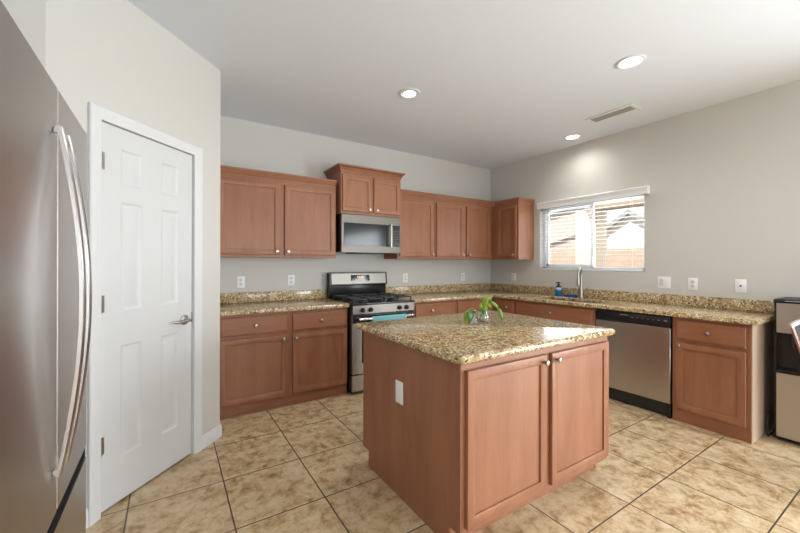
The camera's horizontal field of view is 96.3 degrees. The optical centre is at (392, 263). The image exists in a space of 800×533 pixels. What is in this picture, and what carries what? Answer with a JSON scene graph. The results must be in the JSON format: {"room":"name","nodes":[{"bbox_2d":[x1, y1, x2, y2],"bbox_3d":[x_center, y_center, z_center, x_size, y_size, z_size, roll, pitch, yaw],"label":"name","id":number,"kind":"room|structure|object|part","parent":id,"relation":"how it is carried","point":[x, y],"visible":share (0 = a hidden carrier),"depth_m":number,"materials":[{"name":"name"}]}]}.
{"room":"kitchen","nodes":[
{"label":"kitchen","id":0,"kind":"room"},
{"bbox_2d":[1,0,45,69],"bbox_3d":[-1.885,-0.075,1.486,0.678,2.776,0.122,0,0,-32],"label":"wall","id":1,"kind":"structure","parent":0,"point":[29,16],"depth_m":1.59,"materials":[{"name":"grey paint"}]},
{"bbox_2d":[46,0,220,507],"bbox_3d":[-1.496,-0.074,2.181,0.120,2.776,1.136,0,0,13],"label":"wall","id":2,"kind":"structure","parent":0,"point":[111,55],"depth_m":2.14,"materials":[{"name":"grey paint"}]},
{"bbox_2d":[86,508,88,527],"bbox_3d":[-1.541,1.268,1.700,0.014,0.092,0.179,0,0,13],"label":"baseboard","id":3,"kind":"structure","parent":2,"relation":"attached to","point":[87,513],"depth_m":1.78,"materials":[{"name":"white"}]},
{"bbox_2d":[87,102,202,526],"bbox_3d":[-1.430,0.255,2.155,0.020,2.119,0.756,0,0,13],"label":"trim","id":4,"kind":"structure","parent":2,"relation":"attached to","point":[96,113],"depth_m":1.83,"materials":[{"name":"white wood"}]},
{"bbox_2d":[101,122,191,511],"bbox_3d":[-1.442,0.282,2.153,0.093,2.041,0.634,0,0,13],"label":"door","id":5,"kind":"structure","parent":2,"relation":"in","point":[146,264],"depth_m":2.11,"materials":[{"name":"white paint"}]},
{"bbox_3d":[-1.379,0.379,2.350,0.058,0.066,0.152,0,0,13],"label":"lever handle","id":6,"kind":"part","parent":5,"relation":"part of","materials":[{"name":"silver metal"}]},
{"bbox_2d":[202,424,221,448],"bbox_3d":[-1.327,1.268,2.625,0.014,0.092,0.205,0,0,13],"label":"baseboard","id":7,"kind":"structure","parent":2,"relation":"attached to","point":[215,433],"depth_m":2.62,"materials":[{"name":"white"}]},
{"bbox_2d":[220,116,490,297],"bbox_3d":[-0.804,-0.072,4.194,5.662,2.776,0.140,0,0,-32],"label":"wall","id":8,"kind":"structure","parent":0,"point":[243,143],"depth_m":4.15,"materials":[{"name":"grey paint"}]},
{"bbox_2d":[237,276,244,287],"bbox_3d":[-1.544,0.192,3.644,0.074,0.116,0.008,0,0,-32],"label":"wall outlet","id":9,"kind":"object","parent":8,"relation":"attached to","point":[240,279],"visible":1,"depth_m":3.64,"materials":[{"name":"white plastic"}]},
{"bbox_2d":[220,289,325,303],"bbox_3d":[-1.276,0.349,3.803,1.199,0.102,0.020,0,0,-32],"label":"backsplash","id":10,"kind":"structure","parent":8,"relation":"attached to","point":[241,297],"depth_m":3.79,"materials":[{"name":"stone"}]},
{"bbox_2d":[220,165,336,257],"bbox_3d":[-1.184,-0.471,3.652,1.190,0.829,0.366,0,0,-32],"label":"upper cabinet","id":11,"kind":"object","parent":8,"relation":"attached to","point":[264,214],"visible":0.9,"depth_m":3.50,"materials":[{"name":"brown wood"}]},
{"bbox_3d":[-1.346,-0.431,3.382,0.556,0.693,0.019,0,0,-32],"label":"door","id":12,"kind":"part","parent":11,"relation":"part of","materials":[{"name":"brown wood"}]},
{"bbox_3d":[-1.189,-0.847,3.661,1.190,0.076,0.344,0,0,-32],"label":"crown moulding","id":13,"kind":"part","parent":11,"relation":"part of","materials":[{"name":"brown wood"}]},
{"bbox_3d":[-0.844,-0.430,3.695,0.534,0.693,0.019,0,0,-32],"label":"door","id":14,"kind":"part","parent":11,"relation":"part of","materials":[{"name":"brown wood"}]},
{"bbox_2d":[288,275,294,285],"bbox_3d":[-1.109,0.185,3.916,0.074,0.116,0.008,0,0,-32],"label":"wall outlet","id":15,"kind":"object","parent":8,"relation":"attached to","point":[291,278],"visible":1,"depth_m":3.92,"materials":[{"name":"white plastic"}]},
{"bbox_2d":[324,163,405,217],"bbox_3d":[-0.320,-0.790,4.144,0.841,0.518,0.446,0,0,-32],"label":"upper cabinet","id":16,"kind":"object","parent":8,"relation":"attached to","point":[360,190],"visible":0.98,"depth_m":3.96,"materials":[{"name":"brown wood"}]},
{"bbox_3d":[-0.381,-0.752,3.890,0.354,0.386,0.019,0,0,-32],"label":"door","id":17,"kind":"part","parent":16,"relation":"part of","materials":[{"name":"brown wood"}]},
{"bbox_3d":[-0.321,-1.013,4.148,0.841,0.072,0.437,0,0,-32],"label":"crown moulding","id":18,"kind":"part","parent":16,"relation":"part of","materials":[{"name":"brown wood"}]},
{"bbox_2d":[336,213,400,253],"bbox_3d":[-0.316,-0.319,4.136,0.752,0.419,0.454,0,0,-32],"label":"microwave","id":19,"kind":"object","parent":16,"relation":"attached to","point":[355,234],"visible":0.98,"depth_m":3.96,"materials":[{"name":"silver metal"}]},
{"bbox_3d":[-0.022,-0.312,4.084,0.025,0.261,0.054,0,0,-32],"label":"handle","id":20,"kind":"part","parent":19,"relation":"part of","materials":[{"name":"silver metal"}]},
{"bbox_3d":[-0.062,-0.752,4.089,0.350,0.386,0.019,0,0,-32],"label":"door","id":21,"kind":"part","parent":16,"relation":"part of","materials":[{"name":"brown wood"}]},
{"bbox_2d":[403,273,407,281],"bbox_3d":[0.167,0.193,4.714,0.074,0.116,0.008,0,0,-32],"label":"wall outlet","id":22,"kind":"object","parent":8,"relation":"attached to","point":[405,275],"visible":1,"depth_m":4.71,"materials":[{"name":"white plastic"}]},
{"bbox_2d":[384,189,435,258],"bbox_3d":[0.224,-0.468,4.532,0.561,0.829,0.366,0,0,-32],"label":"upper cabinet","id":23,"kind":"object","parent":8,"relation":"attached to","point":[417,207],"visible":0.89,"depth_m":4.41,"materials":[{"name":"brown wood"}]},
{"bbox_3d":[0.300,-0.427,4.410,0.513,0.693,0.019,0,0,-32],"label":"door","id":24,"kind":"part","parent":23,"relation":"part of","materials":[{"name":"brown wood"}]},
{"bbox_3d":[0.219,-0.844,4.541,0.561,0.076,0.344,0,0,-32],"label":"crown moulding","id":25,"kind":"part","parent":23,"relation":"part of","materials":[{"name":"brown wood"}]},
{"bbox_2d":[461,273,464,280],"bbox_3d":[1.028,0.200,5.252,0.074,0.116,0.008,0,0,-32],"label":"wall outlet","id":26,"kind":"object","parent":8,"relation":"attached to","point":[462,274],"visible":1,"depth_m":5.25,"materials":[{"name":"white plastic"}]},
{"bbox_2d":[434,194,492,259],"bbox_3d":[0.905,-0.466,4.957,1.040,0.829,0.366,0,0,-32],"label":"upper cabinet","id":27,"kind":"object","parent":8,"relation":"attached to","point":[462,225],"visible":0.93,"depth_m":4.79,"materials":[{"name":"brown wood"}]},
{"bbox_3d":[0.755,-0.426,4.695,0.469,0.693,0.019,0,0,-32],"label":"door","id":28,"kind":"part","parent":27,"relation":"part of","materials":[{"name":"brown wood"}]},
{"bbox_3d":[0.900,-0.842,4.966,1.040,0.076,0.344,0,0,-32],"label":"crown moulding","id":29,"kind":"part","parent":27,"relation":"part of","materials":[{"name":"brown wood"}]},
{"bbox_3d":[1.188,-0.425,4.965,0.448,0.693,0.019,0,0,-32],"label":"door","id":30,"kind":"part","parent":27,"relation":"part of","materials":[{"name":"brown wood"}]},
{"bbox_2d":[86,390,799,532],"bbox_3d":[1.379,1.381,0.695,5.662,0.120,8.393,0,0,-32],"label":"floor","id":31,"kind":"structure","parent":0,"point":[303,467],"depth_m":2.11,"materials":[{"name":"tile"}]},
{"bbox_2d":[0,0,91,532],"bbox_3d":[-1.187,0.417,0.748,0.846,1.795,0.905,0,0,-32],"label":"refrigerator","id":32,"kind":"object","parent":31,"relation":"on","point":[46,270],"visible":1,"depth_m":0.83,"materials":[{"name":"silver metal"}]},
{"bbox_3d":[-0.915,0.979,0.919,0.070,0.552,0.905,0,0,-32],"label":"freezer drawer","id":33,"kind":"part","parent":32,"relation":"part of","materials":[{"name":"silver metal"}]},
{"bbox_2d":[220,307,347,419],"bbox_3d":[-1.109,0.878,3.530,1.195,0.874,0.656,0,0,-32],"label":"base cabinet","id":34,"kind":"object","parent":31,"relation":"on","point":[268,361],"visible":0.99,"depth_m":3.25,"materials":[{"name":"brown wood"}]},
{"bbox_3d":[-1.199,0.543,3.133,0.558,0.157,0.019,0,0,-32],"label":"drawer","id":35,"kind":"part","parent":34,"relation":"part of","materials":[{"name":"brown wood"}]},
{"bbox_3d":[-1.200,0.927,3.133,0.558,0.552,0.019,0,0,-32],"label":"door","id":36,"kind":"part","parent":34,"relation":"part of","materials":[{"name":"brown wood"}]},
{"bbox_2d":[220,289,348,315],"bbox_3d":[-1.109,0.369,3.537,1.199,0.140,0.648,0,0,-32],"label":"countertop","id":37,"kind":"structure","parent":34,"relation":"on","point":[242,303],"depth_m":3.58,"materials":[{"name":"stone"}]},
{"bbox_3d":[-0.691,0.544,3.450,0.544,0.157,0.019,0,0,-32],"label":"drawer","id":38,"kind":"part","parent":34,"relation":"part of","materials":[{"name":"brown wood"}]},
{"bbox_3d":[-0.692,0.928,3.450,0.544,0.552,0.019,0,0,-32],"label":"door","id":39,"kind":"part","parent":34,"relation":"part of","materials":[{"name":"brown wood"}]},
{"bbox_2d":[327,272,414,392],"bbox_3d":[-0.244,0.711,4.006,0.757,1.212,0.754,0,0,-32],"label":"gas range","id":40,"kind":"object","parent":31,"relation":"on","point":[365,293],"visible":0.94,"depth_m":3.83,"materials":[{"name":"silver metal"}]},
{"bbox_3d":[-0.092,1.204,3.761,0.747,0.157,0.040,0,0,-32],"label":"storage drawer","id":41,"kind":"part","parent":40,"relation":"part of","materials":[{"name":"silver metal"}]},
{"bbox_3d":[-0.391,0.180,4.243,0.711,0.118,0.018,0,0,-32],"label":"backguard panel","id":42,"kind":"part","parent":40,"relation":"part of","materials":[{"name":"silver metal"}]},
{"bbox_2d":[331,296,414,305],"bbox_3d":[-0.236,0.412,3.994,0.757,0.018,0.602,0,0,-32],"label":"cooktop","id":43,"kind":"object","parent":40,"relation":"in","point":[391,301],"depth_m":3.80,"materials":[{"name":"black metal"}]},
{"bbox_3d":[-0.091,0.818,3.761,0.747,0.589,0.040,0,0,-32],"label":"oven door","id":44,"kind":"part","parent":40,"relation":"part of","materials":[{"name":"silver metal"}]},
{"bbox_3d":[-0.089,0.469,3.760,0.747,0.092,0.044,0,0,-32],"label":"control panel","id":45,"kind":"part","parent":40,"relation":"part of","materials":[{"name":"silver metal"}]},
{"bbox_3d":[-0.061,0.555,3.714,0.656,0.026,0.064,0,0,-32],"label":"handle","id":46,"kind":"part","parent":40,"relation":"part of","materials":[{"name":"silver metal"}]},
{"bbox_2d":[371,314,406,321],"bbox_3d":[-0.032,0.657,3.706,0.404,0.242,0.049,0,0,-32],"label":"dish towel","id":47,"kind":"object","parent":40,"relation":"hanging from","point":[396,316],"visible":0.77,"depth_m":3.69,"materials":[{"name":"teal fabric"}]},
{"bbox_2d":[412,300,455,317],"bbox_3d":[0.340,0.881,4.435,0.660,0.874,0.656,0,0,-32],"label":"base cabinet","id":48,"kind":"object","parent":31,"relation":"on","point":[421,309],"visible":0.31,"depth_m":4.17,"materials":[{"name":"brown wood"}]},
{"bbox_2d":[455,297,492,313],"bbox_3d":[1.153,0.883,4.944,1.255,0.874,0.656,0,0,-32],"label":"base cabinet","id":49,"kind":"object","parent":31,"relation":"on","point":[463,305],"visible":0.05,"depth_m":4.47,"materials":[{"name":"brown wood"}]},
{"bbox_3d":[1.039,0.549,4.531,0.578,0.157,0.019,0,0,-32],"label":"drawer","id":50,"kind":"part","parent":49,"relation":"part of","materials":[{"name":"brown wood"}]},
{"bbox_2d":[386,283,773,324],"bbox_3d":[1.522,0.375,3.727,1.927,0.140,3.115,0,0,-32],"label":"countertop","id":51,"kind":"structure","parent":49,"relation":"on","point":[731,310],"depth_m":3.73,"materials":[{"name":"stone"}]},
{"bbox_2d":[555,282,561,295],"bbox_3d":[2.063,0.320,4.472,0.088,0.176,0.076,0,0,4],"label":"soap bottle","id":52,"kind":"object","parent":51,"relation":"on","point":[558,291],"visible":0.99,"depth_m":4.45,"materials":[{"name":"blue plastic"}]},
{"bbox_2d":[563,294,577,296],"bbox_3d":[2.157,0.394,4.349,0.088,0.028,0.160,0,0,-32],"label":"tray","id":53,"kind":"object","parent":51,"relation":"on","point":[567,295],"visible":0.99,"depth_m":4.32,"materials":[{"name":"blue plastic"}]},
{"bbox_2d":[576,268,587,297],"bbox_3d":[2.169,0.229,4.160,0.178,0.358,0.101,0,0,-28],"label":"faucet","id":54,"kind":"object","parent":51,"relation":"on","point":[579,271],"visible":1,"depth_m":4.18,"materials":[{"name":"grey metal"}]},
{"bbox_3d":[2.172,0.229,4.159,0.060,0.358,0.183,0,0,40],"label":"spout","id":55,"kind":"part","parent":54,"relation":"part of","materials":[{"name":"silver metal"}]},
{"bbox_2d":[363,331,608,532],"bbox_3d":[0.590,0.882,2.304,1.235,0.874,0.992,0,0,-32],"label":"kitchen island","id":56,"kind":"object","parent":31,"relation":"on","point":[467,447],"visible":0.9,"depth_m":1.86,"materials":[{"name":"brown wood"}]},
{"bbox_2d":[396,380,402,404],"bbox_3d":[0.036,0.726,2.017,0.007,0.126,0.074,0,0,-32],"label":"wall outlet","id":57,"kind":"object","parent":56,"relation":"attached to","point":[399,385],"visible":1,"depth_m":2.01,"materials":[{"name":"white plastic"}]},
{"bbox_2d":[397,386,399,398],"bbox_3d":[0.034,0.726,2.015,0.002,0.066,0.033,0,0,-32],"label":"socket","id":58,"kind":"object","parent":57,"relation":"attached to","point":[398,387],"depth_m":2.02,"materials":[{"name":"white plastic"}]},
{"bbox_3d":[0.051,0.881,2.010,0.012,0.874,0.919,0,0,-32],"label":"panel","id":59,"kind":"part","parent":56,"relation":"part of","materials":[{"name":"brown wood"}]},
{"bbox_2d":[356,310,614,364],"bbox_3d":[0.566,0.424,2.320,1.300,0.038,1.045,0,0,-32],"label":"island countertop","id":60,"kind":"structure","parent":56,"relation":"on","point":[448,337],"depth_m":2.06,"materials":[{"name":"stone"}]},
{"bbox_2d":[464,308,478,323],"bbox_3d":[0.527,0.352,2.382,0.104,0.105,0.064,0,0,-32],"label":"bottle vase","id":61,"kind":"object","parent":60,"relation":"on","point":[468,314],"visible":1,"depth_m":2.37,"materials":[{"name":"clear glass"}]},
{"bbox_2d":[477,297,502,322],"bbox_3d":[0.659,0.317,2.478,0.169,0.176,0.098,0,0,-14],"label":"plant","id":62,"kind":"object","parent":60,"relation":"on","point":[482,307],"visible":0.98,"depth_m":2.45,"materials":[{"name":"green plant"}]},
{"bbox_3d":[0.573,0.839,1.755,0.572,0.711,0.019,0,0,-32],"label":"door","id":63,"kind":"part","parent":56,"relation":"part of","materials":[{"name":"brown wood"}]},
{"bbox_3d":[0.820,0.834,1.935,1.235,0.776,0.022,0,0,-32],"label":"frame","id":64,"kind":"part","parent":56,"relation":"part of","materials":[{"name":"brown wood"}]},
{"bbox_3d":[0.801,0.520,1.868,0.033,0.033,0.030,0,0,-32],"label":"knob","id":65,"kind":"part","parent":56,"relation":"part of","materials":[{"name":"grey metal"}]},
{"bbox_3d":[0.892,0.520,1.925,0.033,0.033,0.030,0,0,-32],"label":"knob","id":66,"kind":"part","parent":56,"relation":"part of","materials":[{"name":"grey metal"}]},
{"bbox_3d":[1.094,0.840,2.081,0.575,0.711,0.019,0,0,-32],"label":"door","id":67,"kind":"part","parent":56,"relation":"part of","materials":[{"name":"brown wood"}]},
{"bbox_2d":[493,297,515,313],"bbox_3d":[1.650,0.885,4.713,0.656,0.874,0.357,0,0,-32],"label":"base cabinet","id":68,"kind":"object","parent":31,"relation":"on","point":[506,305],"visible":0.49,"depth_m":4.52,"materials":[{"name":"brown wood"}]},
{"bbox_3d":[1.418,0.550,4.541,0.019,0.157,0.278,0,0,-32],"label":"drawer","id":69,"kind":"part","parent":68,"relation":"part of","materials":[{"name":"brown wood"}]},
{"bbox_2d":[515,299,597,325],"bbox_3d":[2.004,0.885,4.148,0.656,0.874,0.973,0,0,-32],"label":"base cabinet","id":70,"kind":"object","parent":31,"relation":"on","point":[567,313],"visible":0.17,"depth_m":3.91,"materials":[{"name":"brown wood"}]},
{"bbox_2d":[596,309,672,418],"bbox_3d":[2.441,0.890,3.464,0.605,0.868,0.631,0,0,-32],"label":"dishwasher","id":71,"kind":"object","parent":31,"relation":"on","point":[641,345],"visible":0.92,"depth_m":3.23,"materials":[{"name":"silver metal"}]},
{"bbox_3d":[2.219,1.263,3.325,0.048,0.120,0.626,0,0,-32],"label":"kick plate","id":72,"kind":"part","parent":71,"relation":"part of","materials":[{"name":"black plastic"}]},
{"bbox_2d":[673,317,773,443],"bbox_3d":[2.736,0.887,2.976,0.656,0.874,0.490,0,0,-32],"label":"base cabinet","id":73,"kind":"object","parent":31,"relation":"on","point":[723,372],"visible":0.93,"depth_m":2.79,"materials":[{"name":"brown wood"}]},
{"bbox_3d":[2.490,0.936,2.824,0.019,0.552,0.428,0,0,-32],"label":"door","id":74,"kind":"part","parent":73,"relation":"part of","materials":[{"name":"brown wood"}]},
{"bbox_3d":[2.491,0.552,2.824,0.019,0.157,0.428,0,0,-32],"label":"drawer","id":75,"kind":"part","parent":73,"relation":"part of","materials":[{"name":"brown wood"}]},
{"bbox_3d":[2.886,0.888,2.784,0.604,0.874,0.005,0,0,-32],"label":"panel","id":76,"kind":"part","parent":73,"relation":"part of","materials":[{"name":"brown wood"}]},
{"bbox_2d":[766,409,773,435],"bbox_3d":[2.974,1.174,2.804,0.308,0.299,0.012,0,0,-31],"label":"power cord","id":77,"kind":"object","parent":31,"relation":"on","point":[768,409],"visible":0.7,"depth_m":2.73,"materials":[{"name":"black plastic"}]},
{"bbox_2d":[773,297,799,443],"bbox_3d":[3.097,0.797,2.662,0.348,1.056,0.316,0,0,-32],"label":"water cooler","id":78,"kind":"object","parent":31,"relation":"on","point":[786,309],"visible":0.98,"depth_m":2.66,"materials":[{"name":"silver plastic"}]},
{"bbox_3d":[3.101,0.279,2.663,0.343,0.020,0.316,0,0,-32],"label":"lid","id":79,"kind":"part","parent":78,"relation":"part of","materials":[{"name":"black plastic"}]},
{"bbox_3d":[2.959,0.408,2.573,0.012,0.222,0.286,0,0,-32],"label":"panel","id":80,"kind":"part","parent":78,"relation":"part of","materials":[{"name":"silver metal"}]},
{"bbox_3d":[2.958,1.056,2.573,0.012,0.477,0.286,0,0,-32],"label":"door","id":81,"kind":"part","parent":78,"relation":"part of","materials":[{"name":"silver metal"}]},
{"bbox_2d":[777,368,799,374],"bbox_3d":[2.989,0.804,2.594,0.062,0.012,0.282,0,0,-32],"label":"drip tray","id":82,"kind":"object","parent":78,"relation":"on","point":[780,371],"depth_m":2.66,"materials":[{"name":"black plastic"}]},
{"bbox_3d":[2.957,0.577,2.650,0.032,0.096,0.032,0,0,-32],"label":"spout","id":83,"kind":"part","parent":78,"relation":"part of","materials":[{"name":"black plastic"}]},
{"bbox_2d":[789,319,799,352],"bbox_3d":[2.770,0.835,2.072,0.547,0.982,0.529,0,0,28],"label":"dining chair","id":84,"kind":"object","parent":31,"relation":"on","point":[794,326],"visible":1,"depth_m":2.34,"materials":[{"name":"white metal"}]},
{"bbox_3d":[2.870,0.385,2.258,0.547,0.081,0.109,0,0,28],"label":"rail","id":85,"kind":"part","parent":84,"relation":"part of","materials":[{"name":"beige"}]},
{"bbox_3d":[2.644,0.644,2.296,0.041,0.458,0.147,0,0,-20],"label":"post","id":86,"kind":"part","parent":84,"relation":"part of","materials":[{"name":"brown wood"}]},
{"bbox_2d":[128,0,799,168],"bbox_3d":[1.387,-1.515,0.695,5.662,0.120,8.393,0,0,-32],"label":"ceiling","id":87,"kind":"structure","parent":0,"point":[500,83],"depth_m":2.58,"materials":[{"name":"white paint"}]},
{"bbox_2d":[399,88,420,98],"bbox_3d":[0.145,-1.453,3.072,0.188,0.008,0.188,0,0,-32],"label":"recessed light","id":88,"kind":"object","parent":87,"relation":"in","point":[409,93],"visible":1,"depth_m":3.06,"materials":[{"name":"white plastic"}]},
{"bbox_2d":[564,134,581,139],"bbox_3d":[2.070,-1.449,4.121,0.188,0.008,0.188,0,0,-32],"label":"recessed light","id":89,"kind":"object","parent":87,"relation":"in","point":[572,136],"visible":1,"depth_m":4.10,"materials":[{"name":"white plastic"}]},
{"bbox_2d":[585,103,640,122],"bbox_3d":[2.129,-1.447,3.480,0.170,0.012,0.430,0,0,-32],"label":"ceiling vent","id":90,"kind":"object","parent":87,"relation":"in","point":[630,107],"visible":1,"depth_m":3.46,"materials":[{"name":"silver metal"}]},
{"bbox_2d":[615,54,646,68],"bbox_3d":[1.716,-1.450,2.587,0.188,0.008,0.188,0,0,-32],"label":"recessed light","id":91,"kind":"object","parent":87,"relation":"in","point":[631,61],"visible":1,"depth_m":2.58,"materials":[{"name":"white"}]},
{"bbox_2d":[490,80,799,300],"bbox_3d":[3.762,-0.061,2.099,0.140,2.776,8.253,0,0,-32],"label":"wall","id":92,"kind":"structure","parent":0,"point":[722,205],"depth_m":3.38,"materials":[{"name":"grey paint"}]},
{"bbox_2d":[492,197,534,259],"bbox_3d":[1.655,-0.458,4.984,0.366,0.817,0.477,0,0,-32],"label":"upper cabinet","id":93,"kind":"object","parent":92,"relation":"attached to","point":[512,219],"visible":1,"depth_m":4.85,"materials":[{"name":"brown wood"}]},
{"bbox_3d":[1.550,-0.424,4.882,0.019,0.693,0.324,0,0,-32],"label":"door","id":94,"kind":"part","parent":93,"relation":"part of","materials":[{"name":"brown wood"}]},
{"bbox_3d":[1.682,-0.834,4.973,0.334,0.064,0.431,0,0,-32],"label":"crown moulding","id":95,"kind":"part","parent":93,"relation":"part of","materials":[{"name":"brown wood"}]},
{"bbox_2d":[512,273,515,280],"bbox_3d":[1.749,0.200,5.179,0.008,0.116,0.074,0,0,-32],"label":"wall outlet","id":96,"kind":"object","parent":92,"relation":"attached to","point":[513,274],"visible":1,"depth_m":5.17,"materials":[{"name":"white plastic"}]},
{"bbox_2d":[544,196,644,271],"bbox_3d":[2.393,-0.335,4.341,0.062,0.851,1.251,0,0,-32],"label":"window","id":97,"kind":"structure","parent":92,"relation":"in","point":[592,227],"depth_m":4.32,"materials":[{"name":"white plastic"}]},
{"bbox_3d":[2.245,-0.335,4.565,0.030,0.773,0.635,0,0,-32],"label":"sash","id":98,"kind":"part","parent":97,"relation":"part of","materials":[{"name":"white plastic"}]},
{"bbox_2d":[537,185,649,271],"bbox_3d":[2.319,-0.357,4.266,0.125,0.888,1.302,0,0,-32],"label":"window blind","id":99,"kind":"object","parent":97,"relation":"attached to","point":[630,193],"visible":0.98,"depth_m":4.16,"materials":[{"name":"white plastic"}]},
{"bbox_3d":[2.079,-0.326,4.718,0.052,0.793,0.002,0,0,-32],"label":"ladder cord","id":100,"kind":"part","parent":99,"relation":"part of","materials":[{"name":"white fabric"}]},
{"bbox_3d":[2.336,0.077,4.306,0.044,0.020,1.229,0,0,-32],"label":"rail","id":101,"kind":"part","parent":99,"relation":"part of","materials":[{"name":"white plastic"}]},
{"bbox_3d":[2.443,-0.325,4.136,0.052,0.793,0.002,0,0,-32],"label":"ladder cord","id":102,"kind":"part","parent":99,"relation":"part of","materials":[{"name":"white fabric"}]},
{"bbox_3d":[2.595,-0.325,3.893,0.052,0.793,0.002,0,0,-32],"label":"ladder cord","id":103,"kind":"part","parent":99,"relation":"part of","materials":[{"name":"white fabric"}]},
{"bbox_2d":[657,277,670,288],"bbox_3d":[2.730,0.194,3.607,0.008,0.116,0.116,0,0,-32],"label":"light switch","id":104,"kind":"object","parent":92,"relation":"attached to","point":[662,282],"visible":1,"depth_m":3.60,"materials":[{"name":"white plastic"}]},
{"bbox_2d":[688,278,697,289],"bbox_3d":[2.853,0.198,3.411,0.008,0.116,0.074,0,0,-32],"label":"wall outlet","id":105,"kind":"object","parent":92,"relation":"attached to","point":[692,282],"visible":1,"depth_m":3.41,"materials":[{"name":"white plastic"}]},
{"bbox_2d":[735,279,746,292],"bbox_3d":[3.031,0.198,3.123,0.012,0.116,0.074,0,0,-32],"label":"wall jack","id":106,"kind":"object","parent":92,"relation":"attached to","point":[740,284],"visible":1,"depth_m":3.12,"materials":[{"name":"white plastic"}]},
{"label":"outside","id":107,"kind":"structure","parent":0,"visible":0},
{"bbox_3d":[13.516,1.476,20.240,35.618,0.150,70.000,0,0,-32],"label":"ground","id":108,"kind":"structure","parent":107,"visible":0},
{"bbox_2d":[550,208,583,250],"bbox_3d":[8.040,-0.678,20.399,5.750,4.130,7.450,0,0,27],"label":"house","id":109,"kind":"structure","parent":108,"relation":"on","point":[555,230],"depth_m":16.55,"materials":[{"name":"beige paint"}]},
{"bbox_2d":[550,248,643,267],"bbox_3d":[7.929,0.447,12.030,0.200,1.880,28.000,0,0,-32],"label":"fence","id":110,"kind":"object","parent":108,"relation":"on","point":[637,252],"visible":0.11,"depth_m":12.29,"materials":[{"name":"concrete"}]},
{"bbox_2d":[576,197,643,266],"bbox_3d":[5.568,-0.119,4.658,0.480,3.000,6.400,0,0,-32],"label":"patio cover","id":111,"kind":"object","parent":108,"relation":"on","point":[581,257],"visible":0.18,"depth_m":7.06,"materials":[{"name":"beige paint"}]},
{"bbox_3d":[3.990,0.167,7.210,0.410,2.420,0.400,0,0,-32],"label":"post","id":112,"kind":"part","parent":111,"relation":"part of","materials":[{"name":"beige paint"}]},
{"bbox_2d":[607,209,643,248],"bbox_3d":[18.595,-0.987,24.943,9.030,4.800,7.800,0,0,-32],"label":"house","id":113,"kind":"structure","parent":108,"relation":"on","point":[623,242],"depth_m":23.04,"materials":[{"name":"white paint"}]}
]}

